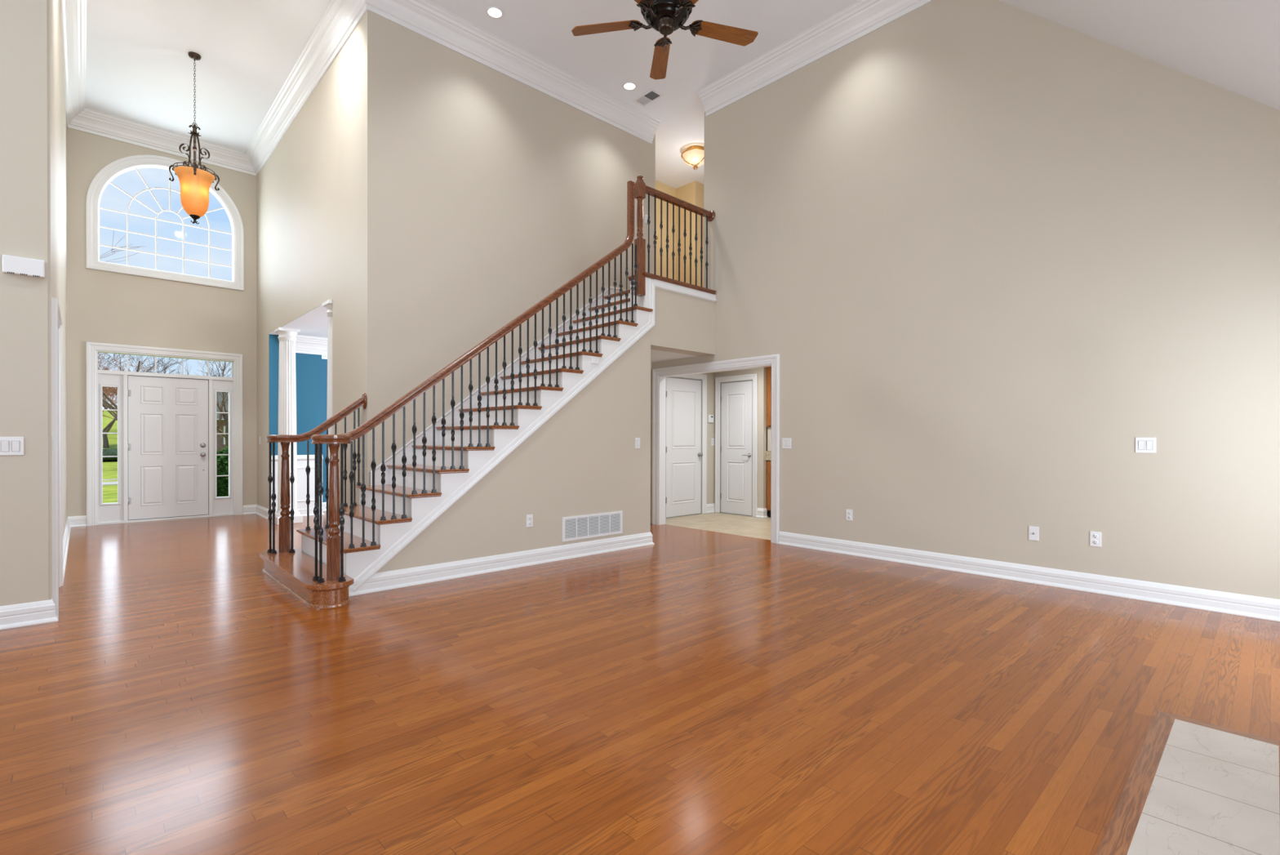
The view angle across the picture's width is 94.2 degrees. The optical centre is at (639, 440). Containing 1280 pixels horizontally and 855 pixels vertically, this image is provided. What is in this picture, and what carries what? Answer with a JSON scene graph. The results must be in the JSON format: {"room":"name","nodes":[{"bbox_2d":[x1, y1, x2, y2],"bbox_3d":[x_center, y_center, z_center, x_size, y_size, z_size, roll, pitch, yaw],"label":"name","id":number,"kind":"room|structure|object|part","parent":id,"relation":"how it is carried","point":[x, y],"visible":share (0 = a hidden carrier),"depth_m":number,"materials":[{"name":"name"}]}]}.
{"room":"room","nodes":[
{"label":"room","id":0,"kind":"room"},
{"bbox_2d":[0,0,48,605],"bbox_3d":[-5.263,-1.573,2.568,3.835,5.500,0.120,0,0,-43],"label":"wall","id":1,"kind":"structure","parent":0,"point":[24,300],"depth_m":3.77,"materials":[{"name":"beige paint"}]},
{"bbox_2d":[0,436,23,455],"bbox_3d":[-3.944,0.037,3.724,0.118,0.116,0.012,0,0,-43],"label":"light switch","id":2,"kind":"object","parent":1,"relation":"attached to","point":[9,446],"visible":1,"depth_m":3.73,"materials":[{"name":"white plastic"}]},
{"bbox_2d":[2,254,44,278],"bbox_3d":[-3.886,-1.094,3.750,0.186,0.111,0.042,0,0,-43],"label":"door chime","id":3,"kind":"object","parent":1,"relation":"attached to","point":[11,264],"visible":1,"depth_m":3.73,"materials":[{"name":"white plastic"}]},
{"bbox_2d":[0,597,58,629],"bbox_3d":[-5.217,1.107,2.559,3.880,0.140,0.082,0,0,-43],"label":"baseboard","id":4,"kind":"structure","parent":1,"relation":"attached to","point":[25,614],"depth_m":3.77,"materials":[{"name":"white wood"}]},
{"bbox_2d":[47,0,67,599],"bbox_3d":[-5.723,-1.590,5.789,0.130,5.500,5.440,0,0,-43],"label":"wall","id":5,"kind":"structure","parent":0,"point":[56,113],"depth_m":4.68,"materials":[{"name":"beige paint"}]},
{"bbox_2d":[51,435,53,453],"bbox_3d":[-3.850,0.033,3.896,0.012,0.116,0.072,0,0,-43],"label":"light switch","id":6,"kind":"object","parent":5,"relation":"attached to","point":[52,440],"visible":1,"depth_m":3.88,"materials":[{"name":"white plastic"}]},
{"bbox_3d":[-3.852,0.033,3.894,0.006,0.116,0.072,0,0,-43],"label":"plate","id":7,"kind":"part","parent":6,"relation":"part of","materials":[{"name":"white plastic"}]},
{"bbox_2d":[51,297,62,616],"bbox_3d":[-4.300,0.115,4.297,0.162,2.110,1.170,0,0,-43],"label":"door frame","id":8,"kind":"structure","parent":5,"relation":"attached to","point":[56,322],"depth_m":3.92,"materials":[{"name":"white wood"}]},
{"bbox_2d":[62,515,86,583],"bbox_3d":[-6.037,1.087,6.359,0.182,0.140,4.205,0,0,-43],"label":"baseboard","id":9,"kind":"structure","parent":5,"relation":"attached to","point":[72,521],"depth_m":7.26,"materials":[{"name":"white wood"}]},
{"bbox_2d":[66,127,257,524],"bbox_3d":[-6.799,-1.606,8.645,2.500,5.500,0.200,0,0,-43],"label":"wall","id":10,"kind":"structure","parent":0,"point":[103,306],"depth_m":8.31,"materials":[{"name":"beige paint"}]},
{"bbox_2d":[97,373,123,522],"bbox_3d":[-7.260,0.106,8.153,0.260,2.020,0.064,0,0,-43],"label":"window","id":11,"kind":"structure","parent":10,"relation":"in","point":[107,512],"depth_m":8.15,"materials":[{"name":"white paint"}]},
{"bbox_2d":[85,341,243,525],"bbox_3d":[-6.807,-0.082,8.598,1.764,2.472,0.192,0,0,-43],"label":"door frame","id":12,"kind":"structure","parent":10,"relation":"attached to","point":[91,348],"depth_m":8.30,"materials":[{"name":"white wood"}]},
{"bbox_2d":[97,351,231,376],"bbox_3d":[-6.786,-1.078,8.574,1.554,0.269,0.038,0,0,-43],"label":"window","id":13,"kind":"structure","parent":10,"relation":"in","point":[98,351],"depth_m":8.47,"materials":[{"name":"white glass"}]},
{"bbox_2d":[85,155,244,290],"bbox_3d":[-6.773,-3.170,8.568,1.780,1.750,0.132,0,0,-43],"label":"window","id":14,"kind":"structure","parent":10,"relation":"in","point":[99,183],"depth_m":8.40,"materials":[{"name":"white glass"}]},
{"bbox_2d":[127,374,208,519],"bbox_3d":[-6.782,0.105,8.555,0.944,2.020,0.120,0,0,-43],"label":"door","id":15,"kind":"structure","parent":10,"relation":"in","point":[168,417],"depth_m":8.57,"materials":[{"name":"white paint"}]},
{"bbox_3d":[-6.474,0.214,8.813,0.068,0.068,0.076,0,0,-43],"label":"knob","id":16,"kind":"part","parent":15,"relation":"part of","materials":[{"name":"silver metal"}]},
{"bbox_2d":[213,379,233,514],"bbox_3d":[-6.332,0.103,9.022,0.258,2.020,0.064,0,0,-43],"label":"window","id":17,"kind":"structure","parent":10,"relation":"in","point":[221,504],"depth_m":9.03,"materials":[{"name":"white paint"}]},
{"bbox_2d":[269,298,332,337],"bbox_3d":[-2.948,-1.604,8.761,3.719,0.128,4.765,0,0,-43],"label":"ceiling","id":18,"kind":"structure","parent":0,"point":[314,322],"depth_m":7.90,"materials":[{"name":"white paint"}]},
{"bbox_2d":[256,9,388,509],"bbox_3d":[-4.215,-1.595,7.537,0.200,5.500,4.951,0,0,-43],"label":"wall","id":19,"kind":"structure","parent":0,"point":[322,192],"depth_m":6.23,"materials":[{"name":"beige paint"}]},
{"bbox_2d":[243,504,268,518],"bbox_3d":[-5.776,1.075,8.926,0.189,0.140,0.815,0,0,-43],"label":"baseboard","id":20,"kind":"structure","parent":19,"relation":"attached to","point":[260,510],"depth_m":9.16,"materials":[{"name":"white wood"}]},
{"bbox_2d":[85,0,858,188],"bbox_3d":[-2.332,-4.398,6.867,14.000,0.120,8.875,0,0,-43],"label":"ceiling","id":21,"kind":"structure","parent":0,"point":[140,67],"depth_m":6.61,"materials":[{"name":"white paint"}]},
{"bbox_2d":[168,51,219,223],"bbox_3d":[-4.993,-3.395,6.694,0.462,1.896,0.456,0,0,-43],"label":"pendant light","id":22,"kind":"object","parent":21,"relation":"hanging from","point":[195,183],"visible":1,"depth_m":6.65,"materials":[{"name":"orange glass"}]},
{"bbox_3d":[-5.161,-3.232,6.693,0.255,0.640,0.020,0,0,-7],"label":"scroll arm","id":23,"kind":"part","parent":22,"relation":"part of","materials":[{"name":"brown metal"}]},
{"bbox_3d":[-5.026,-3.312,6.710,0.043,0.538,0.043,0,0,-9],"label":"stem","id":24,"kind":"part","parent":22,"relation":"part of","materials":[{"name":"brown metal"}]},
{"bbox_3d":[-4.943,-3.231,6.602,0.020,0.640,0.255,0,0,-37],"label":"scroll arm","id":25,"kind":"part","parent":22,"relation":"part of","materials":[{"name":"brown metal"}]},
{"bbox_3d":[-5.024,-3.927,6.707,0.015,0.722,0.015,0,0,2],"label":"chain","id":26,"kind":"part","parent":22,"relation":"part of","materials":[{"name":"grey metal"}]},
{"bbox_3d":[-4.973,-3.232,6.836,0.020,0.640,0.255,0,0,23],"label":"scroll arm","id":27,"kind":"part","parent":22,"relation":"part of","materials":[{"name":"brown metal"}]},
{"bbox_2d":[485,6,503,18],"bbox_3d":[-1.470,-4.327,6.020,0.176,0.008,0.176,0,0,-43],"label":"recessed light","id":28,"kind":"object","parent":21,"relation":"in","point":[495,12],"visible":1,"depth_m":6.02,"materials":[{"name":"white plastic"}]},
{"bbox_2d":[622,81,636,90],"bbox_3d":[-0.127,-4.330,7.278,0.176,0.008,0.176,0,0,-43],"label":"recessed light","id":29,"kind":"object","parent":21,"relation":"in","point":[629,86],"visible":1,"depth_m":7.28,"materials":[{"name":"white plastic"}]},
{"bbox_2d":[632,88,662,106],"bbox_3d":[0.097,-4.333,7.536,0.200,0.008,0.360,0,0,-43],"label":"ceiling vent","id":30,"kind":"object","parent":21,"relation":"in","point":[651,95],"visible":1,"depth_m":7.53,"materials":[{"name":"white plastic"}]},
{"bbox_2d":[571,0,758,79],"bbox_3d":[0.189,-3.474,4.005,1.281,1.690,1.229,0,0,-43],"label":"ceiling fan","id":31,"kind":"object","parent":21,"relation":"hanging from","point":[665,17],"visible":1,"depth_m":4.12,"materials":[{"name":"brown wood"}]},
{"bbox_3d":[-0.237,-2.870,4.137,0.497,0.006,0.132,0,11,10],"label":"blade","id":32,"kind":"part","parent":31,"relation":"part of","materials":[{"name":"brown wood"}]},
{"bbox_3d":[0.154,-2.871,4.487,0.132,0.006,0.497,-11,1,-4],"label":"blade","id":33,"kind":"part","parent":31,"relation":"part of","materials":[{"name":"brown wood"}]},
{"bbox_3d":[0.175,-2.719,4.019,0.009,0.180,0.009,0,0,24],"label":"pull chain","id":34,"kind":"part","parent":31,"relation":"part of","materials":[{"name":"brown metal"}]},
{"bbox_3d":[0.412,-2.867,3.710,0.132,0.006,0.497,13,-7,-33],"label":"blade","id":35,"kind":"part","parent":31,"relation":"part of","materials":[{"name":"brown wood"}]},
{"bbox_3d":[0.585,-2.869,4.189,0.497,0.006,0.132,0,-11,-17],"label":"blade","id":36,"kind":"part","parent":31,"relation":"part of","materials":[{"name":"brown wood"}]},
{"bbox_2d":[680,145,704,169],"bbox_3d":[0.832,-4.199,8.902,0.434,0.284,0.435,0,0,-43],"label":"flush ceiling light","id":37,"kind":"object","parent":21,"relation":"attached to","point":[694,156],"visible":0.78,"depth_m":8.78,"materials":[{"name":"beige glass"}]},
{"bbox_3d":[0.831,-4.195,8.903,0.410,0.142,0.410,0,0,-43],"label":"lamp shade","id":38,"kind":"part","parent":37,"relation":"part of","materials":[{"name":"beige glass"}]},
{"bbox_3d":[0.831,-4.324,8.902,0.290,0.035,0.290,0,0,-43],"label":"ceiling plate","id":39,"kind":"part","parent":37,"relation":"part of","materials":[{"name":"gold metal"}]},
{"bbox_2d":[268,333,769,511],"bbox_3d":[1.012,-0.228,8.414,9.018,2.780,10.700,0,0,-43],"label":"wall","id":40,"kind":"structure","parent":0,"point":[311,371],"depth_m":9.00,"materials":[{"name":"teal paint"}]},
{"bbox_2d":[271,454,323,510],"bbox_3d":[-5.138,0.634,8.905,0.707,0.825,0.041,0,0,-43],"label":"wainscot","id":41,"kind":"structure","parent":40,"relation":"attached to","point":[301,459],"depth_m":8.97,"materials":[{"name":"white wood"}]},
{"bbox_2d":[271,502,326,515],"bbox_3d":[-4.275,1.073,10.059,3.491,0.140,0.522,0,0,-43],"label":"baseboard","id":42,"kind":"structure","parent":40,"relation":"attached to","point":[303,512],"depth_m":9.03,"materials":[{"name":"white wood"}]},
{"bbox_2d":[295,334,327,359],"bbox_3d":[-4.116,-1.435,10.087,3.411,0.245,0.675,0,0,-43],"label":"crown molding","id":43,"kind":"structure","parent":40,"relation":"attached to","point":[304,344],"depth_m":8.98,"materials":[{"name":"white wood"}]},
{"bbox_2d":[388,20,655,523],"bbox_3d":[-1.162,-1.587,7.087,3.641,5.500,0.120,0,0,-43],"label":"wall","id":44,"kind":"structure","parent":0,"point":[503,191],"depth_m":6.47,"materials":[{"name":"beige paint"}]},
{"bbox_2d":[59,0,661,176],"bbox_3d":[-3.517,-4.223,7.834,5.897,0.245,5.445,0,0,-43],"label":"crown molding","id":45,"kind":"structure","parent":44,"relation":"attached to","point":[340,18],"depth_m":6.93,"materials":[{"name":"white wood"}]},
{"bbox_2d":[644,213,648,222],"bbox_3d":[0.101,-3.039,8.170,0.072,0.116,0.012,0,0,-43],"label":"light switch","id":46,"kind":"object","parent":44,"relation":"attached to","point":[646,215],"visible":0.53,"depth_m":8.15,"materials":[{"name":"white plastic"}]},
{"bbox_2d":[377,278,715,572],"bbox_3d":[-0.969,-0.328,6.416,4.159,2.990,1.133,0,0,-43],"label":"wall","id":47,"kind":"structure","parent":0,"point":[584,459],"depth_m":5.99,"materials":[{"name":"beige paint"}]},
{"bbox_2d":[348,531,654,596],"bbox_3d":[-1.241,1.100,5.784,3.252,0.140,0.632,0,0,-43],"label":"baseboard","id":48,"kind":"structure","parent":47,"relation":"attached to","point":[394,579],"depth_m":5.29,"materials":[{"name":"white wood"}]},
{"bbox_2d":[526,514,533,527],"bbox_3d":[-1.035,0.756,5.579,0.072,0.116,0.010,0,0,-43],"label":"wall outlet","id":49,"kind":"object","parent":47,"relation":"attached to","point":[529,517],"visible":1,"depth_m":5.58,"materials":[{"name":"white plastic"}]},
{"bbox_2d":[562,511,622,541],"bbox_3d":[-0.476,0.877,6.104,0.786,0.240,0.010,0,0,-43],"label":"air vent","id":50,"kind":"object","parent":47,"relation":"in","point":[594,525],"visible":1,"depth_m":6.09,"materials":[{"name":"white plastic"}]},
{"bbox_2d":[635,437,639,448],"bbox_3d":[-0.023,0.031,6.521,0.072,0.116,0.012,0,0,-43],"label":"light switch","id":51,"kind":"object","parent":47,"relation":"attached to","point":[637,439],"visible":1,"depth_m":6.51,"materials":[{"name":"white plastic"}]},
{"bbox_2d":[0,511,1279,854],"bbox_3d":[-0.929,1.229,6.115,15.000,0.120,11.585,0,0,-43],"label":"floor","id":52,"kind":"structure","parent":0,"point":[692,691],"depth_m":2.69,"materials":[{"name":"brown wood"}]},
{"bbox_2d":[271,327,302,524],"bbox_3d":[-4.921,-0.196,8.296,0.310,2.691,0.310,0,0,-43],"label":"fluted column","id":53,"kind":"structure","parent":52,"relation":"on","point":[286,336],"depth_m":8.22,"materials":[{"name":"white wood"}]},
{"bbox_2d":[321,299,332,522],"bbox_3d":[-3.380,-0.184,6.651,0.310,2.691,0.310,0,0,-43],"label":"fluted column","id":54,"kind":"structure","parent":52,"relation":"on","point":[328,304],"depth_m":6.56,"materials":[{"name":"white wood"}]},
{"bbox_2d":[259,271,716,608],"bbox_3d":[-1.168,-0.408,6.289,4.625,3.151,1.780,0,0,-43],"label":"staircase","id":55,"kind":"structure","parent":52,"relation":"on","point":[295,571],"depth_m":5.51,"materials":[{"name":"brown wood"}]},
{"bbox_2d":[266,392,367,553],"bbox_3d":[-3.000,0.271,5.521,0.803,1.456,0.278,0,0,-40],"label":"stair railing","id":56,"kind":"object","parent":55,"relation":"on","point":[286,522],"visible":0.84,"depth_m":5.34,"materials":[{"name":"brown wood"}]},
{"bbox_3d":[-3.200,0.509,5.364,0.086,0.982,0.086,0,0,-21],"label":"newel post","id":57,"kind":"part","parent":56,"relation":"part of","materials":[{"name":"brown wood"}]},
{"bbox_3d":[-3.011,-0.195,5.527,0.795,0.423,0.279,0,0,-43],"label":"handrail","id":58,"kind":"part","parent":56,"relation":"part of","materials":[{"name":"brown wood"}]},
{"bbox_3d":[-2.749,1.047,4.818,0.270,0.020,1.750,0,0,-43],"label":"cove moulding","id":59,"kind":"part","parent":55,"relation":"part of","materials":[{"name":"brown wood"}]},
{"bbox_2d":[311,175,645,582],"bbox_3d":[-1.119,-0.959,5.384,3.365,3.926,0.282,0,0,-44],"label":"stair railing","id":60,"kind":"object","parent":55,"relation":"on","point":[335,542],"visible":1,"depth_m":5.06,"materials":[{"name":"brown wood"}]},
{"bbox_3d":[-2.223,0.516,4.320,0.086,0.982,0.086,0,0,-21],"label":"newel post","id":61,"kind":"part","parent":60,"relation":"part of","materials":[{"name":"brown wood"}]},
{"bbox_3d":[-1.169,-1.385,5.304,3.182,2.815,0.279,0,0,-43],"label":"handrail","id":62,"kind":"part","parent":60,"relation":"part of","materials":[{"name":"brown wood"}]},
{"bbox_3d":[-0.001,-2.264,6.581,0.088,1.322,0.088,0,0,-43],"label":"newel post","id":63,"kind":"part","parent":60,"relation":"part of","materials":[{"name":"brown wood"}]},
{"bbox_3d":[0.005,-1.638,6.708,0.094,0.346,0.239,0,0,-43],"label":"panel","id":64,"kind":"part","parent":55,"relation":"part of","materials":[{"name":"white wood"}]},
{"bbox_2d":[645,185,715,288],"bbox_3d":[0.450,-2.368,7.050,1.214,1.026,0.136,0,0,-43],"label":"balcony railing","id":65,"kind":"object","parent":55,"relation":"on","point":[709,215],"visible":0.96,"depth_m":7.06,"materials":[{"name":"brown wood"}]},
{"bbox_3d":[0.444,-2.823,7.043,1.197,0.076,0.063,0,0,-43],"label":"handrail","id":66,"kind":"part","parent":65,"relation":"part of","materials":[{"name":"brown wood"}]},
{"bbox_2d":[766,460,771,516],"bbox_3d":[2.421,0.733,8.818,0.618,0.860,0.900,0,0,-43],"label":"base cabinet","id":67,"kind":"object","parent":52,"relation":"on","point":[768,462],"visible":0.06,"depth_m":8.89,"materials":[{"name":"brown wood"}]},
{"bbox_2d":[765,450,771,460],"bbox_3d":[2.424,0.233,8.812,0.620,0.140,0.932,0,0,-43],"label":"countertop","id":68,"kind":"structure","parent":67,"relation":"on","point":[768,452],"depth_m":8.91,"materials":[{"name":"stone"}]},
{"bbox_2d":[1095,710,1279,854],"bbox_3d":[1.147,1.210,1.309,3.460,0.032,0.364,0,0,-43],"label":"hearth","id":69,"kind":"object","parent":52,"relation":"in","point":[1193,786],"visible":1,"depth_m":1.99,"materials":[{"name":"white tile"}]},
{"bbox_2d":[650,349,699,362],"bbox_3d":[0.060,-1.122,7.539,1.119,0.100,0.893,0,0,-43],"label":"ceiling","id":70,"kind":"structure","parent":0,"point":[655,355],"depth_m":7.61,"materials":[{"name":"white paint"}]},
{"bbox_2d":[655,180,703,287],"bbox_3d":[1.010,-3.103,10.485,4.180,2.490,0.645,0,0,-43],"label":"wall","id":71,"kind":"structure","parent":0,"point":[692,193],"depth_m":10.09,"materials":[{"name":"yellow paint"}]},
{"bbox_2d":[667,372,715,517],"bbox_3d":[0.606,-0.142,9.089,1.549,2.600,0.100,0,0,-43],"label":"wall","id":72,"kind":"structure","parent":0,"point":[711,375],"depth_m":9.51,"materials":[{"name":"beige paint"}]},
{"bbox_2d":[665,373,706,518],"bbox_3d":[0.685,0.060,9.066,0.995,2.195,0.103,0,0,-43],"label":"door","id":73,"kind":"structure","parent":72,"relation":"in","point":[686,412],"depth_m":9.10,"materials":[{"name":"white paint"}]},
{"bbox_2d":[707,414,713,422],"bbox_3d":[1.130,-0.343,9.494,0.120,0.120,0.024,0,0,-43],"label":"thermostat","id":74,"kind":"object","parent":72,"relation":"attached to","point":[710,417],"visible":1,"depth_m":9.48,"materials":[{"name":"white plastic"}]},
{"bbox_2d":[706,502,715,513],"bbox_3d":[1.129,1.087,9.497,0.230,0.140,0.032,0,0,-43],"label":"baseboard","id":75,"kind":"structure","parent":72,"relation":"attached to","point":[710,507],"depth_m":9.50,"materials":[{"name":"white wood"}]},
{"bbox_2d":[711,438,714,445],"bbox_3d":[1.169,0.027,9.541,0.072,0.116,0.012,0,0,-43],"label":"light switch","id":76,"kind":"object","parent":72,"relation":"attached to","point":[712,439],"visible":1,"depth_m":9.54,"materials":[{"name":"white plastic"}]},
{"bbox_2d":[714,367,766,515],"bbox_3d":[1.518,-0.141,9.299,0.070,2.600,1.040,0,0,-43],"label":"wall","id":77,"kind":"structure","parent":0,"point":[762,371],"depth_m":8.94,"materials":[{"name":"beige paint"}]},
{"bbox_2d":[715,373,757,516],"bbox_3d":[1.491,0.076,9.255,0.089,2.165,0.810,0,0,-43],"label":"door","id":78,"kind":"structure","parent":77,"relation":"in","point":[740,483],"depth_m":9.25,"materials":[{"name":"white paint"}]},
{"bbox_2d":[756,507,767,518],"bbox_3d":[1.836,1.091,8.940,0.102,0.140,0.132,0,0,-43],"label":"baseboard","id":79,"kind":"structure","parent":77,"relation":"attached to","point":[761,513],"depth_m":8.92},
{"bbox_2d":[766,366,771,426],"bbox_3d":[2.321,-0.672,8.715,0.338,0.950,0.900,0,0,-43],"label":"upper cabinet","id":80,"kind":"object","parent":77,"relation":"attached to","point":[768,368],"visible":0.12,"depth_m":8.89,"materials":[{"name":"brown wood"}]},
{"bbox_2d":[766,450,771,457],"bbox_3d":[2.219,0.216,8.620,0.020,0.105,0.932,0,0,-43],"label":"backsplash","id":81,"kind":"structure","parent":77,"relation":"attached to","point":[768,452],"depth_m":8.91,"materials":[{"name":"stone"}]},
{"bbox_2d":[767,426,771,450],"bbox_3d":[2.255,-0.017,8.658,0.075,0.356,0.900,0,0,-43],"label":"wall","id":82,"kind":"structure","parent":0,"point":[769,428],"depth_m":8.93,"materials":[{"name":"beige paint"}]},
{"bbox_2d":[651,0,1279,599],"bbox_3d":[2.428,-1.573,5.918,0.120,5.500,6.734,0,0,-43],"label":"wall","id":83,"kind":"structure","parent":0,"point":[985,251],"depth_m":5.06,"materials":[{"name":"beige paint"}]},
{"bbox_2d":[652,354,779,543],"bbox_3d":[0.918,0.093,7.512,0.154,2.145,2.040,0,0,-43],"label":"door frame","id":84,"kind":"structure","parent":83,"relation":"attached to","point":[659,375],"depth_m":7.65,"materials":[{"name":"white wood"}]},
{"bbox_2d":[782,437,791,448],"bbox_3d":[1.643,0.035,6.663,0.012,0.116,0.118,0,0,-43],"label":"light switch","id":85,"kind":"object","parent":83,"relation":"attached to","point":[786,442],"visible":1,"depth_m":6.66,"materials":[{"name":"white plastic"}]},
{"bbox_2d":[697,0,931,116],"bbox_3d":[1.708,-4.205,6.456,0.185,0.245,2.730,0,0,-43],"label":"crown molding","id":86,"kind":"structure","parent":83,"relation":"attached to","point":[860,18],"depth_m":6.38,"materials":[{"name":"white wood"}]},
{"bbox_2d":[845,509,853,520],"bbox_3d":[2.155,0.770,6.120,0.010,0.116,0.072,0,0,-43],"label":"wall outlet","id":87,"kind":"object","parent":83,"relation":"attached to","point":[849,513],"visible":1,"depth_m":6.12,"materials":[{"name":"white plastic"}]},
{"bbox_2d":[777,531,1279,621],"bbox_3d":[3.120,1.112,5.074,0.032,0.140,4.530,0,0,-43],"label":"baseboard","id":88,"kind":"structure","parent":83,"relation":"attached to","point":[1256,606],"depth_m":4.78,"materials":[{"name":"white wood"}]},
{"bbox_2d":[1028,525,1039,540],"bbox_3d":[3.263,0.773,4.929,0.020,0.116,0.072,0,0,-43],"label":"plate","id":89,"kind":"object","parent":83,"relation":"attached to","point":[1033,531],"visible":1,"depth_m":4.93,"materials":[{"name":"white plastic"}]},
{"bbox_2d":[1089,531,1101,546],"bbox_3d":[3.549,0.770,4.631,0.010,0.116,0.072,0,0,-43],"label":"wall outlet","id":90,"kind":"object","parent":83,"relation":"attached to","point":[1095,536],"visible":1,"depth_m":4.63,"materials":[{"name":"white plastic"}]},
{"bbox_2d":[1135,437,1155,453],"bbox_3d":[3.752,0.037,4.412,0.012,0.116,0.118,0,0,-43],"label":"light switch","id":91,"kind":"object","parent":83,"relation":"attached to","point":[1143,445],"visible":1,"depth_m":4.41,"materials":[{"name":"white plastic"}]},
{"bbox_2d":[999,0,1279,110],"bbox_3d":[0.251,-2.881,1.099,9.880,3.147,3.090,0,0,-43],"label":"ceiling","id":92,"kind":"structure","parent":0,"point":[1233,46],"depth_m":3.82,"materials":[{"name":"white paint"}]},
{"label":"outside","id":93,"kind":"structure","parent":0,"visible":0},
{"bbox_2d":[102,410,117,502],"bbox_3d":[-27.908,-0.838,37.108,60.000,4.144,70.000,0,0,-43],"label":"ground","id":94,"kind":"structure","parent":93,"point":[109,468],"depth_m":26.90,"materials":[{"name":"green plant"}]},
{"bbox_2d":[97,352,123,411],"bbox_3d":[-41.528,-3.842,44.926,6.890,6.902,6.382,0,0,40],"label":"bare tree","id":95,"kind":"object","parent":94,"relation":"on","point":[100,353],"visible":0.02,"depth_m":45.10,"materials":[{"name":"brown plant"}]},
{"bbox_2d":[97,353,128,448],"bbox_3d":[-35.112,-2.734,39.564,7.693,6.560,4.965,0,0,-38],"label":"bare tree","id":96,"kind":"object","parent":94,"relation":"on","point":[105,442],"visible":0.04,"depth_m":38.82,"materials":[{"name":"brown plant"}]},
{"bbox_2d":[99,230,138,262],"bbox_3d":[-21.217,-3.176,20.188,8.241,8.922,4.851,0,0,5],"label":"bare tree","id":97,"kind":"object","parent":94,"relation":"on","point":[113,230],"visible":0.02,"depth_m":20.26,"materials":[{"name":"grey plant"}]},
{"bbox_2d":[97,353,165,420],"bbox_3d":[-39.063,-3.388,42.358,8.412,6.832,5.393,0,0,15],"label":"bare tree","id":98,"kind":"object","parent":94,"relation":"on","point":[108,388],"visible":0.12,"depth_m":43.28,"materials":[{"name":"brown plant"}]},
{"bbox_2d":[97,352,180,400],"bbox_3d":[-38.291,-3.750,45.312,4.670,6.946,8.123,0,0,-10],"label":"bare tree","id":99,"kind":"object","parent":94,"relation":"on","point":[98,353],"visible":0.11,"depth_m":46.60,"materials":[{"name":"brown plant"}]},
{"bbox_2d":[97,353,187,412],"bbox_3d":[-23.448,-2.950,26.506,7.335,8.503,4.224,0,0,0],"label":"bare tree","id":100,"kind":"object","parent":94,"relation":"on","point":[109,399],"visible":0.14,"depth_m":26.95,"materials":[{"name":"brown plant"}]},
{"bbox_2d":[102,448,217,461],"bbox_3d":[-29.379,0.833,32.770,12.593,0.819,2.152,0,0,-43],"label":"hedge","id":101,"kind":"object","parent":94,"relation":"on","point":[111,451],"visible":0.02,"depth_m":32.34,"materials":[{"name":"green plant"}]},
{"bbox_2d":[142,357,231,448],"bbox_3d":[-20.593,-2.321,27.895,4.571,7.161,6.720,0,0,-43],"label":"bare tree","id":102,"kind":"object","parent":94,"relation":"on","point":[225,415],"visible":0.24,"depth_m":27.23,"materials":[{"name":"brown plant"}]},
{"bbox_2d":[212,374,228,451],"bbox_3d":[-27.444,-1.651,44.436,11.300,5.600,9.600,0,0,-43],"label":"house","id":103,"kind":"structure","parent":94,"relation":"on","point":[220,439],"depth_m":38.66,"materials":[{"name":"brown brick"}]},
{"bbox_2d":[216,445,228,497],"bbox_3d":[-7.618,0.728,11.236,1.049,1.322,1.116,0,0,-43],"label":"boxwood shrub","id":104,"kind":"object","parent":94,"relation":"on","point":[222,461],"visible":0.13,"depth_m":10.83,"materials":[{"name":"green plant"}]},
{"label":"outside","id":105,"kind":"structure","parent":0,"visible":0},
{"bbox_2d":[102,481,117,485],"bbox_3d":[-12.248,1.319,20.393,50.000,0.155,1.300,0,0,-43],"label":"path","id":106,"kind":"structure","parent":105,"point":[104,483],"depth_m":17.06,"materials":[{"name":"concrete"}]}
]}

